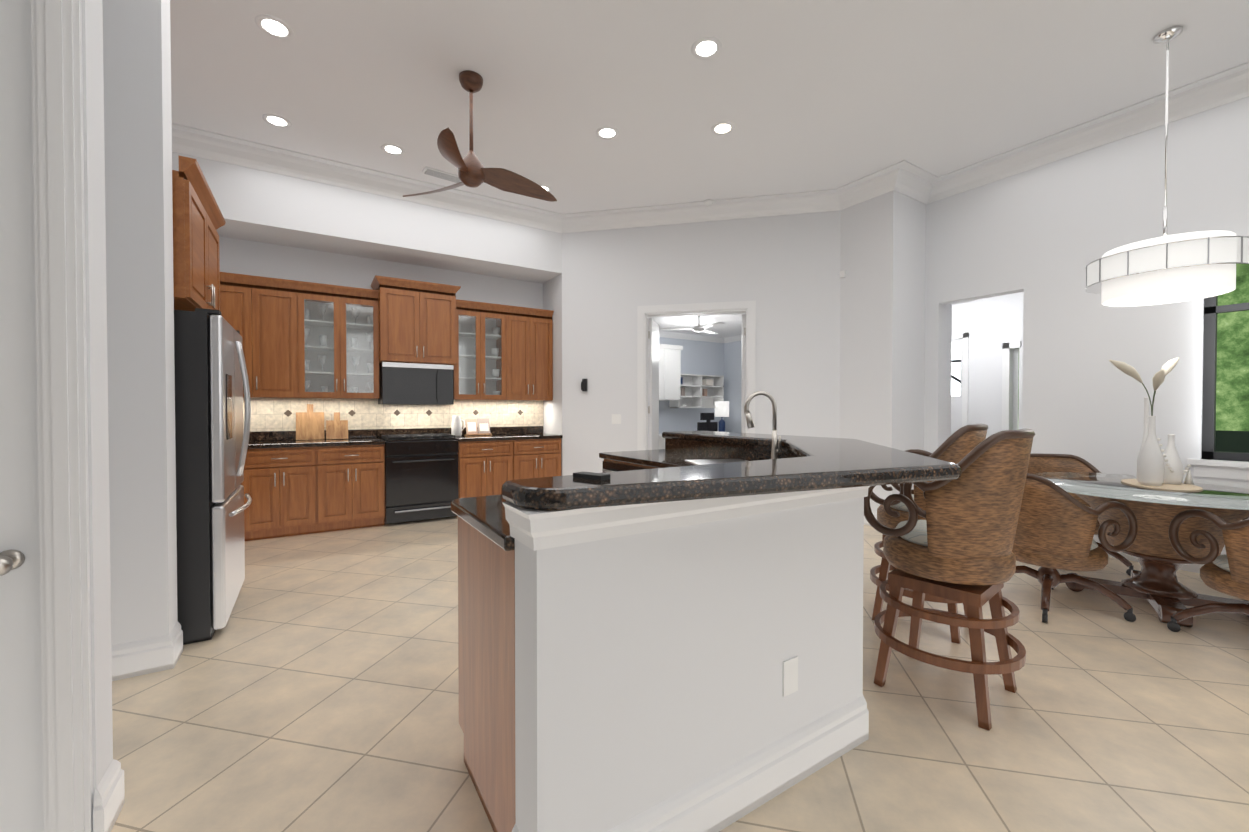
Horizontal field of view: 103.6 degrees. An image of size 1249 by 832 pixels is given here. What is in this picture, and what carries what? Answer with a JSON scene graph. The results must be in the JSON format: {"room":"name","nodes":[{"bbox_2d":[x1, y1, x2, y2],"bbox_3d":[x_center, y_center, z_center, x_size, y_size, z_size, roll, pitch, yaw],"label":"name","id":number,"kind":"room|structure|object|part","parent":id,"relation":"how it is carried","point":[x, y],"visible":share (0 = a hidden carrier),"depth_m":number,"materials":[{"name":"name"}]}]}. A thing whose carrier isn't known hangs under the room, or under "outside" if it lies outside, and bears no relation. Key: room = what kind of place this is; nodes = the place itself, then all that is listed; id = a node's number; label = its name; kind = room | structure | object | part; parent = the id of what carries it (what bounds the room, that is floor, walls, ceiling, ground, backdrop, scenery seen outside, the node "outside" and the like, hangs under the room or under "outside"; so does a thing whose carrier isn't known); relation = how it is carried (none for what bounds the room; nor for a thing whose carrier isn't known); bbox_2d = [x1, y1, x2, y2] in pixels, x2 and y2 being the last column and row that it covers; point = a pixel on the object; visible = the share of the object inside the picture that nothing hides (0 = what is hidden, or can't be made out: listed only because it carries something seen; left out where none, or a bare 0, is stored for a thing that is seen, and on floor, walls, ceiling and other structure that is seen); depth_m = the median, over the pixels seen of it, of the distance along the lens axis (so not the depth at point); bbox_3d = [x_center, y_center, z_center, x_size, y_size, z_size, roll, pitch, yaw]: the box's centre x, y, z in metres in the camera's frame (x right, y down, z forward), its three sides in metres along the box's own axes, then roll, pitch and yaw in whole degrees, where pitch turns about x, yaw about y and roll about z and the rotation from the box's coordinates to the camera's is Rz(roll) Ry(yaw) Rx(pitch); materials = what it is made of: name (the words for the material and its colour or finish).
{"room":"dining room","nodes":[
{"label":"dining room","id":0,"kind":"room"},
{"bbox_2d":[81,0,112,808],"bbox_3d":[-2.589,-0.590,0.799,2.442,3.660,0.140,0,1,-32],"label":"wall","id":1,"kind":"structure","parent":0,"point":[96,353],"depth_m":1.44,"materials":[{"name":"white paint"}]},
{"bbox_2d":[0,0,92,831],"bbox_3d":[-1.969,-0.035,1.167,0.995,2.540,0.195,0,1,-32],"label":"door frame","id":2,"kind":"structure","parent":1,"relation":"attached to","point":[46,776],"depth_m":1.35,"materials":[{"name":"white paint"}]},
{"bbox_2d":[93,759,124,826],"bbox_3d":[-2.624,1.159,0.895,2.462,0.160,0.020,0,1,-32],"label":"baseboard","id":3,"kind":"structure","parent":1,"relation":"attached to","point":[109,796],"depth_m":1.47,"materials":[{"name":"white"}]},
{"bbox_2d":[102,0,177,644],"bbox_3d":[-3.257,-0.604,1.796,2.380,3.660,0.180,0,1,-32],"label":"wall","id":4,"kind":"structure","parent":0,"point":[139,266],"depth_m":2.31,"materials":[{"name":"white paint"}]},
{"bbox_2d":[111,627,180,680],"bbox_3d":[-3.203,1.147,1.753,2.400,0.160,0.050,0,1,-32],"label":"baseboard","id":5,"kind":"structure","parent":4,"relation":"attached to","point":[145,657],"depth_m":2.32,"materials":[{"name":"white wood"}]},
{"bbox_2d":[172,155,223,306],"bbox_3d":[-2.831,-0.982,2.783,0.720,0.730,0.980,0,1,-32],"label":"upper cabinet","id":6,"kind":"object","parent":4,"relation":"attached to","point":[197,276],"depth_m":2.68,"materials":[{"name":"brown wood"}]},
{"bbox_2d":[172,152,561,475],"bbox_3d":[-2.712,-0.654,5.580,4.350,3.660,0.770,0,1,-32],"label":"wall","id":7,"kind":"structure","parent":0,"point":[278,226],"depth_m":5.39,"materials":[{"name":"white paint"}]},
{"bbox_2d":[224,272,307,398],"bbox_3d":[-3.756,-0.781,4.984,0.865,1.190,0.350,0,1,-32],"label":"upper cabinet","id":8,"kind":"object","parent":7,"relation":"attached to","point":[273,312],"depth_m":4.93,"materials":[{"name":"brown wood"}]},
{"bbox_2d":[248,427,543,442],"bbox_3d":[-2.827,0.204,5.780,4.016,0.100,0.020,0,1,-32],"label":"backsplash","id":9,"kind":"structure","parent":7,"relation":"attached to","point":[377,432],"depth_m":5.81,"materials":[{"name":"black stone"}]},
{"bbox_2d":[372,275,459,366],"bbox_3d":[-2.435,-1.061,5.746,0.800,0.910,0.470,0,1,-32],"label":"upper cabinet","id":10,"kind":"object","parent":7,"relation":"attached to","point":[416,320],"depth_m":5.52,"materials":[{"name":"brown wood"}]},
{"bbox_2d":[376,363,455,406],"bbox_3d":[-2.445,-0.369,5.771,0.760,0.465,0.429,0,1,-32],"label":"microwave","id":11,"kind":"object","parent":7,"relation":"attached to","point":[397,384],"depth_m":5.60,"materials":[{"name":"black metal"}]},
{"bbox_2d":[378,362,453,404],"bbox_3d":[-2.446,-0.369,5.771,0.760,0.465,0.429,0,1,-32],"label":"microwave","id":12,"kind":"object","parent":7,"relation":"attached to","point":[399,383],"depth_m":5.59,"materials":[{"name":"black metal"}]},
{"bbox_2d":[492,304,553,402],"bbox_3d":[-1.342,-0.801,6.512,0.697,1.190,0.350,0,1,-32],"label":"upper cabinet","id":13,"kind":"object","parent":7,"relation":"attached to","point":[522,337],"depth_m":6.35,"materials":[{"name":"brown wood"}]},
{"bbox_2d":[111,516,1248,831],"bbox_3d":[0.839,1.243,4.343,15.000,0.100,13.500,0,1,-32],"label":"floor","id":14,"kind":"structure","parent":0,"point":[311,684],"depth_m":1.98,"materials":[{"name":"tile"}]},
{"bbox_2d":[174,303,247,644],"bbox_3d":[-2.795,0.317,2.859,0.844,1.790,0.960,0,1,-32],"label":"fridge","id":15,"kind":"object","parent":14,"relation":"on","point":[211,349],"depth_m":2.65,"materials":[{"name":"silver metal"}]},
{"bbox_2d":[248,447,251,540],"bbox_3d":[-4.012,0.748,4.676,0.766,0.880,0.630,0,1,-32],"label":"base cabinet","id":16,"kind":"object","parent":14,"relation":"on","point":[249,448],"depth_m":4.62,"materials":[{"name":"brown wood"}]},
{"bbox_2d":[252,447,327,539],"bbox_3d":[-3.491,0.744,5.006,0.735,0.880,0.630,0,1,-32],"label":"base cabinet","id":17,"kind":"object","parent":14,"relation":"on","point":[290,484],"depth_m":4.79,"materials":[{"name":"brown wood"}]},
{"bbox_2d":[324,443,375,531],"bbox_3d":[-3.003,0.740,5.315,0.687,0.880,0.630,0,1,-32],"label":"base cabinet","id":18,"kind":"object","parent":14,"relation":"on","point":[351,466],"depth_m":5.07,"materials":[{"name":"brown wood"}]},
{"bbox_2d":[376,439,467,525],"bbox_3d":[-2.368,0.723,5.664,0.894,0.905,0.600,0,1,-32],"label":"oven","id":19,"kind":"object","parent":14,"relation":"on","point":[417,479],"depth_m":5.39,"materials":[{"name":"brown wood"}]},
{"bbox_2d":[248,435,562,446],"bbox_3d":[-2.661,0.275,5.519,4.016,0.045,0.640,0,1,-32],"label":"countertop","id":20,"kind":"structure","parent":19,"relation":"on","point":[255,442],"depth_m":5.33,"materials":[{"name":"black stone"}]},
{"bbox_2d":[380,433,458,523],"bbox_3d":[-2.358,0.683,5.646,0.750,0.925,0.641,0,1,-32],"label":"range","id":21,"kind":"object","parent":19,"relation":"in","point":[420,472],"depth_m":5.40,"materials":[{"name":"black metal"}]},
{"bbox_2d":[468,439,519,497],"bbox_3d":[-1.768,0.729,6.097,0.716,0.880,0.630,0,1,-32],"label":"base cabinet","id":22,"kind":"object","parent":14,"relation":"on","point":[492,463],"depth_m":5.84,"materials":[{"name":"brown wood"}]},
{"bbox_2d":[520,439,560,478],"bbox_3d":[-1.275,0.725,6.409,0.717,0.880,0.630,0,1,-32],"label":"base cabinet","id":23,"kind":"object","parent":14,"relation":"on","point":[539,458],"depth_m":6.17,"materials":[{"name":"brown wood"}]},
{"bbox_2d":[451,495,868,831],"bbox_3d":[0.134,0.705,2.665,2.248,1.020,2.238,0,1,-32],"label":"kitchen island","id":24,"kind":"object","parent":14,"relation":"on","point":[669,638],"depth_m":1.42,"materials":[{"name":"white paint"}]},
{"bbox_2d":[685,459,746,464],"bbox_3d":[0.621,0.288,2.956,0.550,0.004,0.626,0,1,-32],"label":"sink","id":25,"kind":"object","parent":24,"relation":"in","point":[695,461],"depth_m":3.07,"materials":[{"name":"silver metal"}]},
{"bbox_2d":[500,431,961,542],"bbox_3d":[0.307,0.178,2.614,2.495,0.053,2.498,0,1,-32],"label":"island countertop","id":26,"kind":"structure","parent":24,"relation":"on","point":[698,476],"depth_m":1.46,"materials":[{"name":"black stone"}]},
{"bbox_2d":[745,391,780,458],"bbox_3d":[0.850,0.069,2.969,0.206,0.442,0.154,0,1,-32],"label":"faucet","id":27,"kind":"object","parent":26,"relation":"on","point":[774,451],"depth_m":2.99,"materials":[{"name":"silver metal"}]},
{"bbox_2d":[648,344,723,449],"bbox_3d":[1.326,-0.131,9.884,2.330,2.500,0.620,0,1,-32],"label":"built-in cabinet","id":28,"kind":"object","parent":14,"relation":"on","point":[670,376],"visible":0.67,"depth_m":9.68,"materials":[{"name":"white wood"}]},
{"bbox_2d":[681,377,684,395],"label":"decor","id":29,"kind":"object","parent":28,"relation":"on","point":[682,388],"depth_m":9.91,"materials":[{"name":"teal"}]},
{"bbox_2d":[702,379,712,395],"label":"decor","id":30,"kind":"object","parent":28,"relation":"on","point":[706,382],"depth_m":10.28,"materials":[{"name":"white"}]},
{"bbox_2d":[715,401,728,431],"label":"table lamp","id":31,"kind":"object","parent":28,"relation":"on","point":[721,409],"depth_m":10.24,"materials":[{"name":"white fabric"}]},
{"bbox_2d":[697,413,717,430],"bbox_3d":[1.385,0.534,9.113,0.615,1.190,0.621,0,1,-32],"label":"office chair","id":32,"kind":"object","parent":14,"relation":"on","point":[707,425],"visible":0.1,"depth_m":8.85,"materials":[{"name":"black"}]},
{"bbox_2d":[870,423,988,643],"bbox_3d":[1.780,0.629,2.907,0.588,1.174,0.589,1,1,44],"label":"bar stool","id":33,"kind":"object","parent":14,"relation":"on","point":[958,445],"visible":0.35,"depth_m":2.71,"materials":[{"name":"wicker"}]},
{"bbox_3d":[1.786,0.359,2.898,0.572,0.635,0.589,1,1,44],"label":"seat","id":34,"kind":"part","parent":33,"relation":"part of","materials":[{"name":"wicker"}]},
{"bbox_2d":[864,428,1034,729],"bbox_3d":[1.447,0.638,2.198,0.589,1.174,0.588,-1,1,-40],"label":"bar stool","id":35,"kind":"object","parent":14,"relation":"on","point":[957,544],"visible":1,"depth_m":1.99,"materials":[{"name":"wicker"}]},
{"bbox_3d":[1.452,0.369,2.188,0.589,0.635,0.572,-1,1,-40],"label":"seat","id":36,"kind":"part","parent":35,"relation":"part of","materials":[{"name":"wicker"}]},
{"bbox_2d":[1012,473,1137,622],"bbox_3d":[2.687,0.776,3.147,0.628,0.865,0.664,0,1,-2],"label":"dining chair","id":37,"kind":"object","parent":14,"relation":"on","point":[1056,527],"visible":0.73,"depth_m":2.91,"materials":[{"name":"wicker"}]},
{"bbox_3d":[2.681,0.631,3.145,0.615,0.575,0.664,0,1,-2],"label":"seat","id":38,"kind":"part","parent":37,"relation":"part of","materials":[{"name":"wicker"}]},
{"bbox_2d":[1027,453,1133,575],"bbox_3d":[3.608,0.765,4.020,0.664,0.865,0.628,0,1,11],"label":"dining chair","id":39,"kind":"object","parent":14,"relation":"on","point":[1040,462],"visible":0.15,"depth_m":4.22,"materials":[{"name":"wicker"}]},
{"bbox_3d":[3.610,0.620,4.025,0.664,0.575,0.615,0,1,11],"label":"seat","id":40,"kind":"part","parent":39,"relation":"part of","materials":[{"name":"wicker"}]},
{"bbox_2d":[1029,357,1248,627],"bbox_3d":[3.447,0.411,3.167,1.432,1.591,1.432,0,1,-32],"label":"dining table","id":41,"kind":"object","parent":14,"relation":"on","point":[1157,493],"visible":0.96,"depth_m":3.06,"materials":[{"name":"brown wood"}]},
{"bbox_3d":[3.447,0.461,3.167,1.432,0.020,1.432,0,1,-32],"label":"glass","id":42,"kind":"part","parent":41,"relation":"part of","materials":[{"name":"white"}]},
{"bbox_2d":[1167,509,1248,631],"bbox_3d":[3.355,0.785,2.482,0.664,0.865,0.628,0,1,0],"label":"dining chair","id":43,"kind":"object","parent":14,"relation":"on","point":[1227,573],"visible":1,"depth_m":2.57,"materials":[{"name":"wicker"}]},
{"bbox_2d":[648,337,723,433],"bbox_3d":[0.307,-0.379,9.696,5.150,3.000,0.150,0,1,-32],"label":"wall","id":44,"kind":"structure","parent":0,"point":[710,358],"depth_m":10.30,"materials":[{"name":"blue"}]},
{"bbox_2d":[659,331,723,342],"bbox_3d":[0.265,-1.626,9.511,4.600,0.100,0.090,0,1,-32],"label":"crown molding","id":45,"kind":"structure","parent":44,"relation":"attached to","point":[698,337],"depth_m":10.20,"materials":[{"name":"white paint"}]},
{"bbox_2d":[562,210,840,475],"bbox_3d":[0.865,-0.660,6.034,3.387,3.660,0.150,0,1,13],"label":"wall","id":46,"kind":"structure","parent":0,"point":[783,271],"depth_m":5.92,"materials":[{"name":"white paint"}]},
{"bbox_2d":[637,301,755,450],"bbox_3d":[1.020,-0.096,6.123,1.474,2.530,0.997,0,1,-32],"label":"door frame","id":47,"kind":"structure","parent":46,"relation":"attached to","point":[647,364],"depth_m":5.78,"materials":[{"name":"white"}]},
{"bbox_2d":[172,61,1248,232],"bbox_3d":[0.319,-2.362,2.031,8.700,0.150,8.430,0,1,-32],"label":"crown molding","id":48,"kind":"structure","parent":46,"relation":"attached to","point":[1215,94],"depth_m":4.97,"materials":[{"name":"white"}]},
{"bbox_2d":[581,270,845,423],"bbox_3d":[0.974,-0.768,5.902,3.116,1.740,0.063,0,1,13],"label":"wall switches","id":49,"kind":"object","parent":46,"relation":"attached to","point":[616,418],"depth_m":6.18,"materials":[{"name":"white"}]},
{"bbox_2d":[170,0,1248,217],"bbox_3d":[0.839,-2.517,4.293,15.000,0.100,13.500,0,1,-32],"label":"ceiling","id":50,"kind":"structure","parent":0,"point":[806,95],"depth_m":3.61,"materials":[{"name":"white paint"}]},
{"bbox_2d":[255,15,293,39],"bbox_3d":[-2.205,-2.447,3.101,0.202,0.007,0.201,-1,1,-41],"label":"recessed light","id":51,"kind":"object","parent":50,"relation":"in","point":[274,27],"depth_m":3.10,"materials":[{"name":"white"}]},
{"bbox_2d":[262,114,291,127],"bbox_3d":[-2.900,-2.460,4.105,0.202,0.007,0.202,0,1,31],"label":"recessed light","id":52,"kind":"object","parent":50,"relation":"in","point":[272,119],"depth_m":4.10,"materials":[{"name":"white"}]},
{"bbox_2d":[381,144,404,155],"bbox_3d":[-2.146,-2.466,4.559,0.202,0.007,0.202,0,1,31],"label":"recessed light","id":53,"kind":"object","parent":50,"relation":"in","point":[392,149],"depth_m":4.55,"materials":[{"name":"white"}]},
{"bbox_2d":[422,166,460,182],"bbox_3d":[-1.854,-2.469,5.051,0.400,0.015,0.150,-1,1,-37],"label":"ceiling vent","id":54,"kind":"object","parent":50,"relation":"in","point":[440,174],"visible":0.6,"depth_m":5.02,"materials":[{"name":"white metal"}]},
{"bbox_2d":[403,70,556,201],"bbox_3d":[-0.981,-2.065,3.638,1.057,0.784,1.158,0,1,-32],"label":"ceiling fan","id":55,"kind":"object","parent":50,"relation":"hanging from","point":[472,172],"visible":1,"depth_m":3.57,"materials":[{"name":"brown wood"}]},
{"bbox_2d":[540,185,551,191],"bbox_3d":[-0.898,-2.477,5.373,0.202,0.007,0.202,0,1,13],"label":"recessed light","id":56,"kind":"object","parent":50,"relation":"in","point":[547,188],"depth_m":5.33,"materials":[{"name":"white"}]},
{"bbox_2d":[596,126,618,139],"bbox_3d":[-0.149,-2.462,4.284,0.202,0.007,0.201,-1,1,-41],"label":"recessed light","id":57,"kind":"object","parent":50,"relation":"in","point":[606,132],"depth_m":4.27,"materials":[{"name":"white glass"}]},
{"bbox_2d":[691,37,721,59],"bbox_3d":[0.546,-2.449,3.280,0.202,0.007,0.202,0,1,13],"label":"recessed light","id":58,"kind":"object","parent":50,"relation":"in","point":[704,48],"depth_m":3.27,"materials":[{"name":"white"}]},
{"bbox_2d":[711,121,734,134],"bbox_3d":[0.842,-2.461,4.214,0.202,0.007,0.201,-1,1,-41],"label":"recessed light","id":59,"kind":"object","parent":50,"relation":"in","point":[720,128],"depth_m":4.21,"materials":[{"name":"white glass"}]},
{"bbox_2d":[1085,26,1248,306],"bbox_3d":[3.481,-1.607,3.161,0.748,1.687,0.749,0,1,-32],"label":"pendant light","id":60,"kind":"object","parent":50,"relation":"hanging from","point":[1174,268],"visible":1,"depth_m":2.99,"materials":[{"name":"white glass"}]},
{"bbox_3d":[3.481,-0.928,3.170,0.748,0.328,0.749,0,1,-32],"label":"lamp shade","id":61,"kind":"part","parent":60,"relation":"part of","materials":[{"name":"white glass"}]},
{"bbox_2d":[724,341,745,432],"bbox_3d":[3.211,-0.374,9.316,0.150,3.000,3.600,0,1,-32],"label":"wall","id":62,"kind":"structure","parent":0,"point":[732,350],"depth_m":10.55,"materials":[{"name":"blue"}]},
{"bbox_2d":[724,335,741,342],"bbox_3d":[2.973,-1.625,9.450,0.090,0.100,2.910,0,1,-32],"label":"crown molding","id":63,"kind":"structure","parent":62,"relation":"attached to","point":[734,338],"depth_m":10.47,"materials":[{"name":"white"}]},
{"bbox_2d":[649,300,974,337],"bbox_3d":[1.755,-1.715,8.644,7.027,0.100,5.340,0,1,13],"label":"ceiling","id":64,"kind":"structure","parent":0,"point":[731,326],"depth_m":8.87,"materials":[{"name":"white paint"}]},
{"bbox_2d":[661,316,723,333],"bbox_3d":[1.315,-1.528,8.100,1.125,0.260,1.044,0,1,-32],"label":"ceiling fan","id":65,"kind":"object","parent":64,"relation":"hanging from","point":[698,328],"visible":1,"depth_m":8.14,"materials":[{"name":"white"}]},
{"bbox_2d":[839,190,951,511],"bbox_3d":[2.893,-0.660,6.075,1.250,3.660,1.530,0,1,-32],"label":"wall","id":66,"kind":"structure","parent":0,"point":[882,316],"depth_m":5.29,"materials":[{"name":"white paint"}]},
{"bbox_2d":[864,511,876,525],"bbox_3d":[2.610,1.099,5.357,0.020,0.160,0.620,0,1,-32],"label":"baseboard","id":67,"kind":"structure","parent":66,"relation":"attached to","point":[874,512],"depth_m":5.30,"materials":[{"name":"white"}]},
{"bbox_2d":[951,292,1023,437],"bbox_3d":[4.325,-0.383,6.293,2.300,3.100,3.000,0,1,-32],"label":"wall","id":68,"kind":"structure","parent":0,"point":[990,325],"depth_m":6.91,"materials":[{"name":"white paint"}]},
{"bbox_2d":[951,342,1018,429],"bbox_3d":[5.122,0.031,7.077,0.060,2.250,0.962,0,1,-32],"label":"sunroom window","id":69,"kind":"structure","parent":68,"relation":"in","point":[956,369],"depth_m":7.30,"materials":[{"name":"white"}]},
{"bbox_2d":[952,333,1020,430],"bbox_3d":[5.021,-0.023,7.046,0.025,2.360,1.060,0,1,-32],"label":"trim","id":70,"kind":"structure","parent":68,"relation":"attached to","point":[1006,347],"depth_m":6.75,"materials":[{"name":"white"}]},
{"bbox_2d":[924,97,1248,554],"bbox_3d":[4.850,-0.622,3.171,0.150,3.660,5.470,0,1,-32],"label":"wall","id":71,"kind":"structure","parent":0,"point":[1041,237],"depth_m":4.27,"materials":[{"name":"white paint"}]},
{"bbox_2d":[1093,535,1204,572],"bbox_3d":[5.016,1.134,2.773,0.020,0.160,4.580,0,1,-32],"label":"baseboard","id":72,"kind":"structure","parent":71,"relation":"attached to","point":[1195,568],"depth_m":3.82,"materials":[{"name":"white"}]},
{"bbox_2d":[1187,459,1248,479],"bbox_3d":[4.785,0.404,3.138,0.090,0.130,1.580,0,1,-32],"label":"window sill","id":73,"kind":"structure","parent":71,"relation":"attached to","point":[1227,469],"depth_m":3.65,"materials":[{"name":"white"}]},
{"bbox_2d":[1202,296,1248,461],"bbox_3d":[4.848,-0.442,3.167,0.060,1.560,1.460,0,1,-32],"label":"window","id":74,"kind":"structure","parent":71,"relation":"in","point":[1212,309],"depth_m":3.74,"materials":[{"name":"black"}]},
{"bbox_2d":[1215,430,1248,452],"bbox_3d":[6.329,0.677,3.610,0.100,1.050,3.400,0,1,-32],"label":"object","id":75,"kind":"object","parent":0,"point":[1231,441],"depth_m":4.57,"materials":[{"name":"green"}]},
{"label":"outside","id":76,"kind":"structure","parent":0,"visible":0},
{"bbox_2d":[1216,273,1248,430],"bbox_3d":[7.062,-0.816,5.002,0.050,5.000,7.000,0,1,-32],"label":"foliage","id":77,"kind":"object","parent":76,"point":[1232,395],"depth_m":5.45,"materials":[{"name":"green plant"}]}
]}

